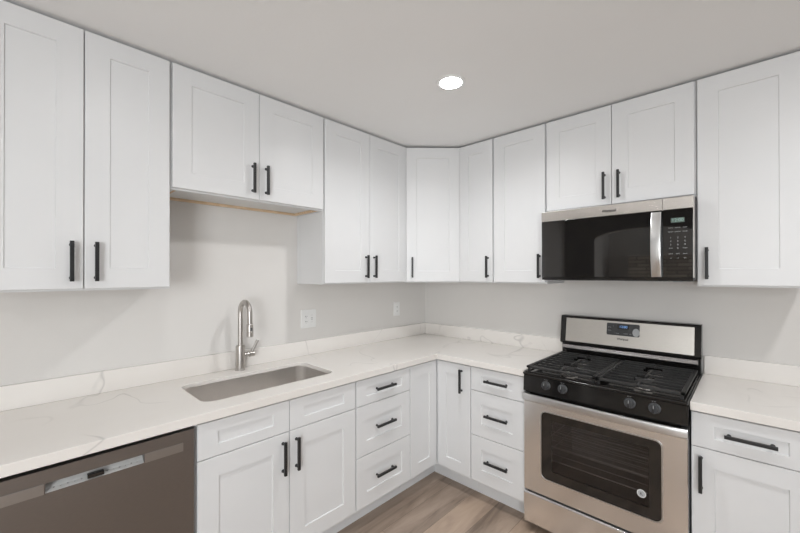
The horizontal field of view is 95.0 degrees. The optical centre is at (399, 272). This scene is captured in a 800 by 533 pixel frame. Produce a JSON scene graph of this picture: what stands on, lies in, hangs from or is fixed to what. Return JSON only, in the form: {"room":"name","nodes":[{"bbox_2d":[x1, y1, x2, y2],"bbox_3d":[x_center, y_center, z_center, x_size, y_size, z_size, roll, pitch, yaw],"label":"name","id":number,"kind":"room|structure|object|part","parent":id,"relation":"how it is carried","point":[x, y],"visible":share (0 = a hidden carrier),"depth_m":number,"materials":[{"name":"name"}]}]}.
{"room":"kitchen","nodes":[
{"label":"kitchen","id":0,"kind":"room"},
{"bbox_2d":[0,201,424,385],"bbox_3d":[-2.247,0.247,0.970,0.100,2.472,7.300,0,0,44],"label":"wall","id":1,"kind":"structure","parent":0,"point":[221,258],"depth_m":2.07,"materials":[{"name":"grey paint"}]},
{"bbox_2d":[0,0,169,292],"bbox_3d":[-1.367,-0.453,1.565,0.355,1.051,0.608,0,0,44],"label":"upper cabinet","id":2,"kind":"object","parent":1,"relation":"attached to","point":[85,115],"visible":1,"depth_m":1.46,"materials":[{"name":"white paint"}]},
{"bbox_3d":[-1.374,-0.455,1.363,0.020,1.037,0.297,0,0,44],"label":"door","id":3,"kind":"part","parent":2,"relation":"part of","materials":[{"name":"white paint"}]},
{"bbox_3d":[-1.276,-0.045,1.425,0.033,0.158,0.015,0,0,44],"label":"handle","id":4,"kind":"part","parent":2,"relation":"part of","materials":[{"name":"black metal"}]},
{"bbox_3d":[-1.224,-0.045,1.479,0.033,0.158,0.015,0,0,44],"label":"handle","id":5,"kind":"part","parent":2,"relation":"part of","materials":[{"name":"black metal"}]},
{"bbox_3d":[-1.166,-0.454,1.581,0.020,1.037,0.297,0,0,44],"label":"door","id":6,"kind":"part","parent":2,"relation":"part of","materials":[{"name":"white paint"}]},
{"bbox_2d":[0,322,425,411],"bbox_3d":[-0.739,0.522,2.461,0.019,0.102,2.860,0,0,44],"label":"backsplash","id":7,"kind":"structure","parent":1,"relation":"attached to","point":[19,395],"depth_m":1.93,"materials":[{"name":"white stone"}]},
{"bbox_2d":[170,62,322,216],"bbox_3d":[-0.868,-0.682,2.090,0.355,0.590,0.837,0,0,44],"label":"upper cabinet","id":8,"kind":"object","parent":1,"relation":"attached to","point":[232,146],"visible":0.97,"depth_m":1.93,"materials":[{"name":"white paint"}]},
{"bbox_3d":[-0.914,-0.683,1.847,0.020,0.576,0.412,0,0,44],"label":"door","id":9,"kind":"part","parent":8,"relation":"part of","materials":[{"name":"white paint"}]},
{"bbox_3d":[-0.890,-0.407,2.111,0.275,0.012,0.802,0,0,44],"label":"panel","id":10,"kind":"part","parent":8,"relation":"part of","materials":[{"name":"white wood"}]},
{"bbox_3d":[-0.891,-0.394,2.111,0.274,0.014,0.802,0,0,44],"label":"mounting rail","id":11,"kind":"part","parent":8,"relation":"part of","materials":[{"name":"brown wood"}]},
{"bbox_3d":[-0.777,-0.504,1.951,0.033,0.158,0.015,0,0,44],"label":"handle","id":12,"kind":"part","parent":8,"relation":"part of","materials":[{"name":"black metal"}]},
{"bbox_3d":[-0.725,-0.504,2.005,0.033,0.158,0.015,0,0,44],"label":"handle","id":13,"kind":"part","parent":8,"relation":"part of","materials":[{"name":"black metal"}]},
{"bbox_3d":[-0.627,-0.683,2.147,0.020,0.576,0.412,0,0,44],"label":"door","id":14,"kind":"part","parent":8,"relation":"part of","materials":[{"name":"white paint"}]},
{"bbox_2d":[301,309,315,328],"bbox_3d":[-0.641,0.323,2.574,0.009,0.128,0.121,0,0,44],"label":"wall outlet","id":15,"kind":"object","parent":1,"relation":"attached to","point":[308,317],"visible":1,"depth_m":2.57,"materials":[{"name":"white plastic"}]},
{"bbox_2d":[304,314,307,323],"bbox_3d":[-0.655,0.323,2.555,0.003,0.068,0.033,0,0,44],"label":"receptacle","id":16,"kind":"object","parent":15,"relation":"attached to","point":[305,315],"depth_m":2.55,"materials":[{"name":"grey plastic"}]},
{"bbox_2d":[310,313,313,322],"bbox_3d":[-0.623,0.323,2.589,0.003,0.068,0.033,0,0,44],"label":"switch","id":17,"kind":"object","parent":15,"relation":"attached to","point":[311,314],"depth_m":2.59,"materials":[{"name":"grey plastic"}]},
{"bbox_2d":[297,118,405,284],"bbox_3d":[-0.315,-0.450,2.667,0.355,1.051,0.760,0,0,44],"label":"upper cabinet","id":18,"kind":"object","parent":1,"relation":"attached to","point":[358,236],"visible":0.98,"depth_m":2.49,"materials":[{"name":"white paint"}]},
{"bbox_3d":[-0.348,-0.452,2.438,0.020,1.037,0.373,0,0,44],"label":"door","id":19,"kind":"part","parent":18,"relation":"part of","materials":[{"name":"white paint"}]},
{"bbox_3d":[-0.224,-0.042,2.527,0.033,0.158,0.015,0,0,44],"label":"handle","id":20,"kind":"part","parent":18,"relation":"part of","materials":[{"name":"black metal"}]},
{"bbox_3d":[-0.172,-0.042,2.582,0.033,0.158,0.015,0,0,44],"label":"handle","id":21,"kind":"part","parent":18,"relation":"part of","materials":[{"name":"black metal"}]},
{"bbox_3d":[-0.088,-0.451,2.711,0.020,1.037,0.373,0,0,44],"label":"door","id":22,"kind":"part","parent":18,"relation":"part of","materials":[{"name":"white paint"}]},
{"bbox_2d":[394,302,399,315],"bbox_3d":[-0.027,0.318,3.217,0.009,0.120,0.074,0,0,44],"label":"wall outlet","id":23,"kind":"object","parent":1,"relation":"attached to","point":[396,304],"visible":1,"depth_m":3.21,"materials":[{"name":"white plastic"}]},
{"bbox_2d":[4,0,799,147],"bbox_3d":[-0.404,-1.048,-0.785,5.200,0.100,7.300,0,0,44],"label":"ceiling","id":24,"kind":"structure","parent":0,"point":[372,67],"depth_m":1.60,"materials":[{"name":"paint"}]},
{"bbox_2d":[436,74,465,89],"bbox_3d":[0.263,-0.985,1.903,0.154,0.006,0.154,0,0,44],"label":"recessed light","id":25,"kind":"object","parent":24,"relation":"in","point":[452,81],"visible":1,"depth_m":1.89,"materials":[{"name":"white plastic"}]},
{"bbox_2d":[337,471,551,532],"bbox_3d":[-0.400,1.524,-0.795,5.200,0.100,7.300,0,0,44],"label":"floor","id":26,"kind":"structure","parent":0,"point":[437,503],"depth_m":2.26,"materials":[{"name":"brown wood"}]},
{"bbox_2d":[0,426,193,532],"bbox_3d":[-1.246,1.050,1.456,0.612,0.868,0.596,0,0,44],"label":"dishwasher","id":27,"kind":"object","parent":26,"relation":"on","point":[146,485],"visible":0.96,"depth_m":1.27,"materials":[{"name":"grey metal"}]},
{"bbox_3d":[-1.161,0.680,1.105,0.002,0.033,0.125,0,0,44],"label":"handle trim","id":28,"kind":"part","parent":27,"relation":"part of","materials":[{"name":"metal"}]},
{"bbox_3d":[-0.891,0.681,1.388,0.002,0.033,0.125,0,0,44],"label":"handle trim","id":29,"kind":"part","parent":27,"relation":"part of","materials":[{"name":"metal"}]},
{"bbox_2d":[192,382,354,532],"bbox_3d":[-0.751,1.048,1.977,0.667,0.876,0.825,0,0,44],"label":"base cabinet","id":30,"kind":"object","parent":26,"relation":"on","point":[288,466],"visible":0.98,"depth_m":1.73,"materials":[{"name":"white paint"}]},
{"bbox_3d":[-0.682,0.690,1.630,0.020,0.148,0.407,0,0,44],"label":"false drawer","id":31,"kind":"part","parent":30,"relation":"part of","materials":[{"name":"white paint"}]},
{"bbox_3d":[-0.682,1.059,1.628,0.020,0.583,0.407,0,0,44],"label":"door","id":32,"kind":"part","parent":30,"relation":"part of","materials":[{"name":"white paint"}]},
{"bbox_3d":[-0.546,0.879,1.733,0.033,0.158,0.015,0,0,44],"label":"handle","id":33,"kind":"part","parent":30,"relation":"part of","materials":[{"name":"black metal"}]},
{"bbox_3d":[-0.497,0.879,1.785,0.033,0.158,0.015,0,0,44],"label":"handle","id":34,"kind":"part","parent":30,"relation":"part of","materials":[{"name":"black metal"}]},
{"bbox_3d":[-0.399,0.691,1.927,0.020,0.148,0.408,0,0,44],"label":"false drawer","id":35,"kind":"part","parent":30,"relation":"part of","materials":[{"name":"white paint"}]},
{"bbox_3d":[-0.399,1.060,1.925,0.020,0.583,0.408,0,0,44],"label":"door","id":36,"kind":"part","parent":30,"relation":"part of","materials":[{"name":"white paint"}]},
{"bbox_2d":[345,367,409,526],"bbox_3d":[-0.310,1.049,2.445,0.658,0.876,0.456,0,0,44],"label":"base cabinet","id":37,"kind":"object","parent":26,"relation":"on","point":[382,402],"visible":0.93,"depth_m":2.22,"materials":[{"name":"white paint"}]},
{"bbox_3d":[-0.097,1.206,2.241,0.020,0.292,0.450,0,0,44],"label":"drawer","id":38,"kind":"part","parent":37,"relation":"part of","materials":[{"name":"white paint"}]},
{"bbox_3d":[-0.097,0.913,2.242,0.020,0.287,0.450,0,0,44],"label":"drawer","id":39,"kind":"part","parent":37,"relation":"part of","materials":[{"name":"white paint"}]},
{"bbox_3d":[-0.097,0.692,2.243,0.020,0.148,0.450,0,0,44],"label":"drawer","id":40,"kind":"part","parent":37,"relation":"part of","materials":[{"name":"white paint"}]},
{"bbox_3d":[-0.084,1.206,2.229,0.033,0.015,0.158,0,0,44],"label":"handle","id":41,"kind":"part","parent":37,"relation":"part of","materials":[{"name":"black metal"}]},
{"bbox_3d":[-0.084,0.912,2.230,0.033,0.015,0.158,0,0,44],"label":"handle","id":42,"kind":"part","parent":37,"relation":"part of","materials":[{"name":"black metal"}]},
{"bbox_3d":[-0.085,0.692,2.231,0.033,0.015,0.158,0,0,44],"label":"handle","id":43,"kind":"part","parent":37,"relation":"part of","materials":[{"name":"black metal"}]},
{"bbox_2d":[399,359,478,492],"bbox_3d":[0.256,1.050,2.854,0.912,0.875,0.913,0,0,44],"label":"base cabinet","id":44,"kind":"object","parent":26,"relation":"on","point":[440,390],"visible":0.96,"depth_m":2.51,"materials":[{"name":"white paint"}]},
{"bbox_2d":[0,333,557,477],"bbox_3d":[-0.280,0.590,2.023,1.288,0.038,2.859,0,0,44],"label":"countertop","id":45,"kind":"structure","parent":44,"relation":"on","point":[41,435],"depth_m":1.62,"materials":[{"name":"white stone"}]},
{"bbox_2d":[235,300,258,370],"bbox_3d":[-0.871,0.364,2.153,0.178,0.416,0.143,0,0,44],"label":"faucet","id":46,"kind":"object","parent":45,"relation":"on","point":[241,354],"visible":1,"depth_m":2.14,"materials":[{"name":"silver metal"}]},
{"bbox_3d":[-0.896,0.294,2.120,0.155,0.276,0.028,0,0,44],"label":"spout","id":47,"kind":"part","parent":46,"relation":"part of","materials":[{"name":"silver metal"}]},
{"bbox_3d":[-0.883,0.447,2.225,0.017,0.080,0.055,0,0,44],"label":"lever","id":48,"kind":"part","parent":46,"relation":"part of","materials":[{"name":"silver metal"}]},
{"bbox_2d":[184,365,329,401],"bbox_3d":[-0.744,0.691,1.979,0.361,0.202,0.701,0,0,44],"label":"sink","id":49,"kind":"object","parent":45,"relation":"in","point":[219,390],"visible":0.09,"depth_m":2.12,"materials":[{"name":"silver metal"}]},
{"bbox_3d":[0.157,0.986,2.508,0.020,0.734,0.275,0,0,44],"label":"door","id":50,"kind":"part","parent":44,"relation":"part of","materials":[{"name":"white paint"}]},
{"bbox_3d":[0.371,0.985,2.514,0.273,0.734,0.020,0,0,44],"label":"door","id":51,"kind":"part","parent":44,"relation":"part of","materials":[{"name":"white paint"}]},
{"bbox_3d":[0.403,0.725,2.447,0.015,0.158,0.033,0,0,44],"label":"handle","id":52,"kind":"part","parent":44,"relation":"part of","materials":[{"name":"black metal"}]},
{"bbox_2d":[471,366,525,512],"bbox_3d":[0.810,1.048,2.502,0.375,0.876,0.658,0,0,44],"label":"base cabinet","id":53,"kind":"object","parent":26,"relation":"on","point":[497,402],"visible":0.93,"depth_m":2.28,"materials":[{"name":"white paint"}]},
{"bbox_3d":[0.594,0.691,2.277,0.158,0.015,0.033,0,0,44],"label":"handle","id":54,"kind":"part","parent":53,"relation":"part of","materials":[{"name":"black metal"}]},
{"bbox_3d":[0.595,1.205,2.275,0.158,0.015,0.033,0,0,44],"label":"handle","id":55,"kind":"part","parent":53,"relation":"part of","materials":[{"name":"black metal"}]},
{"bbox_3d":[0.595,0.912,2.276,0.158,0.015,0.033,0,0,44],"label":"handle","id":56,"kind":"part","parent":53,"relation":"part of","materials":[{"name":"black metal"}]},
{"bbox_3d":[0.607,0.912,2.289,0.368,0.287,0.020,0,0,44],"label":"drawer","id":57,"kind":"part","parent":53,"relation":"part of","materials":[{"name":"white paint"}]},
{"bbox_3d":[0.607,1.205,2.288,0.368,0.292,0.020,0,0,44],"label":"drawer","id":58,"kind":"part","parent":53,"relation":"part of","materials":[{"name":"white paint"}]},
{"bbox_3d":[0.606,0.691,2.290,0.368,0.148,0.020,0,0,44],"label":"drawer","id":59,"kind":"part","parent":53,"relation":"part of","materials":[{"name":"white paint"}]},
{"bbox_2d":[522,314,702,532],"bbox_3d":[1.205,0.888,2.091,0.760,1.190,0.702,0,0,44],"label":"gas range","id":60,"kind":"object","parent":26,"relation":"on","point":[607,418],"visible":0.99,"depth_m":2.00,"materials":[{"name":"grey metal"}]},
{"bbox_3d":[0.805,0.627,2.031,0.050,0.050,0.022,0,-5,44],"label":"knob","id":61,"kind":"part","parent":60,"relation":"part of","materials":[{"name":"grey plastic"}]},
{"bbox_3d":[0.870,0.626,1.969,0.050,0.050,0.022,0,-5,44],"label":"knob","id":62,"kind":"part","parent":60,"relation":"part of","materials":[{"name":"grey plastic"}]},
{"bbox_3d":[1.008,1.346,1.881,0.752,0.178,0.052,0,0,44],"label":"storage drawer","id":63,"kind":"part","parent":60,"relation":"part of","materials":[{"name":"silver metal"}]},
{"bbox_3d":[1.007,0.633,1.884,0.756,0.094,0.052,0,0,44],"label":"control panel","id":64,"kind":"part","parent":60,"relation":"part of","materials":[{"name":"black metal"}]},
{"bbox_2d":[522,391,691,532],"bbox_3d":[1.197,1.021,2.081,0.756,0.845,0.676,0,0,44],"label":"oven","id":65,"kind":"object","parent":60,"relation":"in","point":[595,461],"depth_m":1.90,"materials":[{"name":"metal"}]},
{"bbox_2d":[523,356,701,405],"bbox_3d":[1.197,0.576,2.083,0.760,0.020,0.614,0,0,44],"label":"cooktop","id":66,"kind":"object","parent":60,"relation":"in","point":[659,397],"depth_m":1.91,"materials":[{"name":"black metal"}]},
{"bbox_3d":[1.395,0.504,2.292,0.728,0.036,0.038,0,0,44],"label":"vent rail","id":67,"kind":"part","parent":60,"relation":"part of","materials":[{"name":"silver metal"}]},
{"bbox_3d":[1.096,0.625,1.753,0.050,0.050,0.022,0,-5,44],"label":"knob","id":68,"kind":"part","parent":60,"relation":"part of","materials":[{"name":"grey plastic"}]},
{"bbox_3d":[1.398,0.387,2.291,0.694,0.158,0.003,0,-9,44],"label":"console panel","id":69,"kind":"part","parent":60,"relation":"part of","materials":[{"name":"silver metal"}]},
{"bbox_3d":[1.168,0.625,1.685,0.050,0.050,0.022,0,-5,44],"label":"knob","id":70,"kind":"part","parent":60,"relation":"part of","materials":[{"name":"grey plastic"}]},
{"bbox_2d":[691,410,799,532],"bbox_3d":[1.635,1.043,1.709,0.379,0.876,0.667,0,0,44],"label":"base cabinet","id":71,"kind":"object","parent":26,"relation":"on","point":[745,475],"visible":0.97,"depth_m":1.51,"materials":[{"name":"white paint"}]},
{"bbox_3d":[1.302,0.872,1.588,0.015,0.158,0.033,0,0,44],"label":"handle","id":72,"kind":"part","parent":71,"relation":"part of","materials":[{"name":"black metal"}]},
{"bbox_2d":[690,373,799,431],"bbox_3d":[1.646,0.586,1.712,0.398,0.038,0.648,0,0,44],"label":"countertop","id":73,"kind":"structure","parent":71,"relation":"on","point":[765,403],"depth_m":1.61,"materials":[{"name":"white stone"}]},
{"bbox_3d":[1.434,0.687,1.500,0.378,0.148,0.020,0,0,44],"label":"drawer","id":74,"kind":"part","parent":71,"relation":"part of","materials":[{"name":"white paint"}]},
{"bbox_3d":[1.422,0.688,1.488,0.158,0.015,0.033,0,0,44],"label":"handle","id":75,"kind":"part","parent":71,"relation":"part of","materials":[{"name":"black metal"}]},
{"bbox_2d":[425,280,799,374],"bbox_3d":[2.119,0.245,1.780,5.100,2.472,0.100,0,0,44],"label":"wall","id":76,"kind":"structure","parent":0,"point":[746,323],"depth_m":2.29,"materials":[{"name":"grey paint"}]},
{"bbox_2d":[405,148,459,281],"bbox_3d":[0.250,-0.449,3.072,0.614,1.051,0.613,0,0,44],"label":"upper cabinet","id":77,"kind":"object","parent":76,"relation":"attached to","point":[432,174],"visible":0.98,"depth_m":2.85,"materials":[{"name":"white paint"}]},
{"bbox_2d":[459,139,494,282],"bbox_3d":[0.664,-0.450,2.854,0.296,1.051,0.355,0,0,44],"label":"upper cabinet","id":78,"kind":"object","parent":76,"relation":"attached to","point":[476,161],"visible":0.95,"depth_m":2.74,"materials":[{"name":"white paint"}]},
{"bbox_3d":[0.631,-0.043,2.663,0.015,0.158,0.033,0,0,44],"label":"handle","id":79,"kind":"part","parent":78,"relation":"part of","materials":[{"name":"black metal"}]},
{"bbox_2d":[426,323,561,351],"bbox_3d":[0.707,0.523,3.044,1.268,0.102,0.020,0,0,44],"label":"backsplash","id":80,"kind":"structure","parent":76,"relation":"attached to","point":[553,344],"depth_m":2.95,"materials":[{"name":"white stone"}]},
{"bbox_2d":[494,123,563,283],"bbox_3d":[0.910,-0.452,2.620,0.380,1.051,0.355,0,0,44],"label":"upper cabinet","id":81,"kind":"object","parent":76,"relation":"attached to","point":[520,157],"visible":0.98,"depth_m":2.51,"materials":[{"name":"white paint"}]},
{"bbox_3d":[0.907,-0.044,2.399,0.015,0.158,0.033,0,0,44],"label":"handle","id":82,"kind":"part","parent":81,"relation":"part of","materials":[{"name":"black metal"}]},
{"bbox_2d":[547,81,696,211],"bbox_3d":[1.324,-0.684,2.226,0.760,0.590,0.355,0,0,44],"label":"upper cabinet","id":83,"kind":"object","parent":76,"relation":"attached to","point":[642,148],"visible":0.88,"depth_m":2.07,"materials":[{"name":"white paint"}]},
{"bbox_3d":[1.095,-0.684,2.259,0.373,0.576,0.020,0,0,44],"label":"door","id":84,"kind":"part","parent":83,"relation":"part of","materials":[{"name":"white paint"}]},
{"bbox_3d":[1.186,-0.506,2.135,0.015,0.158,0.033,0,0,44],"label":"handle","id":85,"kind":"part","parent":83,"relation":"part of","materials":[{"name":"black metal"}]},
{"bbox_3d":[1.240,-0.506,2.083,0.015,0.158,0.033,0,0,44],"label":"handle","id":86,"kind":"part","parent":83,"relation":"part of","materials":[{"name":"black metal"}]},
{"bbox_2d":[542,195,696,281],"bbox_3d":[1.295,-0.167,2.193,0.760,0.433,0.437,0,0,44],"label":"microwave","id":87,"kind":"object","parent":83,"relation":"attached to","point":[650,240],"visible":1,"depth_m":2.01,"materials":[{"name":"black glass"}]},
{"bbox_3d":[1.139,-0.147,2.122,0.628,0.346,0.035,0,0,44],"label":"door","id":88,"kind":"part","parent":87,"relation":"part of","materials":[{"name":"black glass"}]},
{"bbox_3d":[1.138,-0.351,2.122,0.628,0.059,0.036,0,0,44],"label":"door trim","id":89,"kind":"part","parent":87,"relation":"part of","materials":[{"name":"silver metal"}]},
{"bbox_3d":[1.186,0.034,2.079,0.754,0.016,0.031,0,0,44],"label":"trim","id":90,"kind":"part","parent":87,"relation":"part of","materials":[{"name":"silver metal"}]},
{"bbox_3d":[1.317,0.043,2.215,0.748,0.010,0.360,0,0,44],"label":"grease filter plate","id":91,"kind":"part","parent":87,"relation":"part of","materials":[{"name":"grey metal"}]},
{"bbox_3d":[1.321,-0.145,1.893,0.044,0.336,0.040,0,0,44],"label":"door handle","id":92,"kind":"part","parent":87,"relation":"part of","materials":[{"name":"metal"}]},
{"bbox_3d":[1.412,-0.352,1.861,0.124,0.059,0.036,0,0,44],"label":"panel trim","id":93,"kind":"part","parent":87,"relation":"part of","materials":[{"name":"silver metal"}]},
{"bbox_3d":[1.412,-0.149,1.861,0.124,0.346,0.035,0,0,44],"label":"control panel","id":94,"kind":"part","parent":87,"relation":"part of","materials":[{"name":"black glass"}]},
{"bbox_3d":[1.458,-0.179,1.817,0.003,0.406,0.035,0,0,44],"label":"edge trim","id":95,"kind":"part","parent":87,"relation":"part of","materials":[{"name":"silver metal"}]},
{"bbox_3d":[1.367,-0.686,1.999,0.373,0.576,0.020,0,0,44],"label":"door","id":96,"kind":"part","parent":83,"relation":"part of","materials":[{"name":"white paint"}]},
{"bbox_2d":[696,51,799,287],"bbox_3d":[1.738,-0.456,1.831,0.379,1.051,0.355,0,0,44],"label":"upper cabinet","id":97,"kind":"object","parent":76,"relation":"attached to","point":[748,117],"visible":1,"depth_m":1.72,"materials":[{"name":"white paint"}]},
{"bbox_3d":[1.520,-0.047,1.815,0.015,0.158,0.033,0,0,44],"label":"handle","id":98,"kind":"part","parent":97,"relation":"part of","materials":[{"name":"black metal"}]},
{"bbox_2d":[704,355,799,386],"bbox_3d":[1.865,0.517,1.939,0.393,0.102,0.020,0,0,44],"label":"backsplash","id":99,"kind":"structure","parent":76,"relation":"attached to","point":[784,374],"depth_m":1.93,"materials":[{"name":"white stone"}]}
]}

